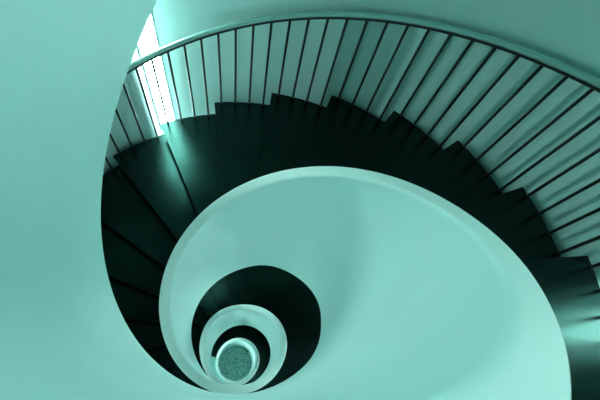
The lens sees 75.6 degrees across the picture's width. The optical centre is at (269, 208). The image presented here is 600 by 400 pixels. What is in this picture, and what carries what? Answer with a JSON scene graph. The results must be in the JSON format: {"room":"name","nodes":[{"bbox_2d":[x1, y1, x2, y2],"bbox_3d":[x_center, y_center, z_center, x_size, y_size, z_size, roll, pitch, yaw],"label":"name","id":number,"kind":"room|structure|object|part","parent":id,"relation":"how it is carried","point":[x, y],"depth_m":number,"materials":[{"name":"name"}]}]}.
{"room":"spiral staircase","nodes":[
{"label":"spiral staircase","id":0,"kind":"room"},
{"bbox_2d":[211,347,250,382],"bbox_3d":[-0.979,4.381,10.868,4.540,0.300,4.540,12,65,0],"label":"floor","id":1,"kind":"structure","parent":0,"point":[213,359],"depth_m":10.68,"materials":[{"name":"stone"}]},
{"bbox_2d":[220,347,250,380],"bbox_3d":[-0.964,4.308,10.706,0.860,0.056,0.862,12,65,0],"label":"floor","id":2,"kind":"structure","parent":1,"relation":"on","point":[235,363],"depth_m":10.69,"materials":[{"name":"teal"}]},
{"bbox_2d":[101,93,599,399],"bbox_3d":[-0.338,1.240,3.944,3.871,14.960,3.871,12,65,0],"label":"spiral staircase","id":3,"kind":"structure","parent":1,"relation":"on","point":[159,186],"depth_m":3.48,"materials":[{"name":"stone"}]},
{"bbox_2d":[0,0,570,399],"bbox_3d":[-0.305,1.081,3.594,1.191,15.730,1.191,28,66,7],"label":"stair wall","id":4,"kind":"structure","parent":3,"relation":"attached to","point":[417,298],"depth_m":1.02,"materials":[{"name":"paint"}]},
{"bbox_2d":[103,0,599,285],"bbox_3d":[-0.242,0.773,2.914,4.540,17.830,4.540,12,65,0],"label":"wall","id":5,"kind":"structure","parent":0,"point":[567,31],"depth_m":2.67,"materials":[{"name":"paint"}]},
{"bbox_2d":[105,10,599,292],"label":"railing","id":6,"kind":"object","parent":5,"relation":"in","point":[149,41],"depth_m":2.72,"materials":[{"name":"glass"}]},
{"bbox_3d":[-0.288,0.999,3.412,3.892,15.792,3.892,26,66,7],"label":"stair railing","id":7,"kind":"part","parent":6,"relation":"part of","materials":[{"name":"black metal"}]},
{"bbox_3d":[-0.255,0.836,3.053,3.892,15.001,3.892,12,65,0],"label":"handrail","id":8,"kind":"part","parent":6,"relation":"part of","materials":[{"name":"teal"}]}
]}

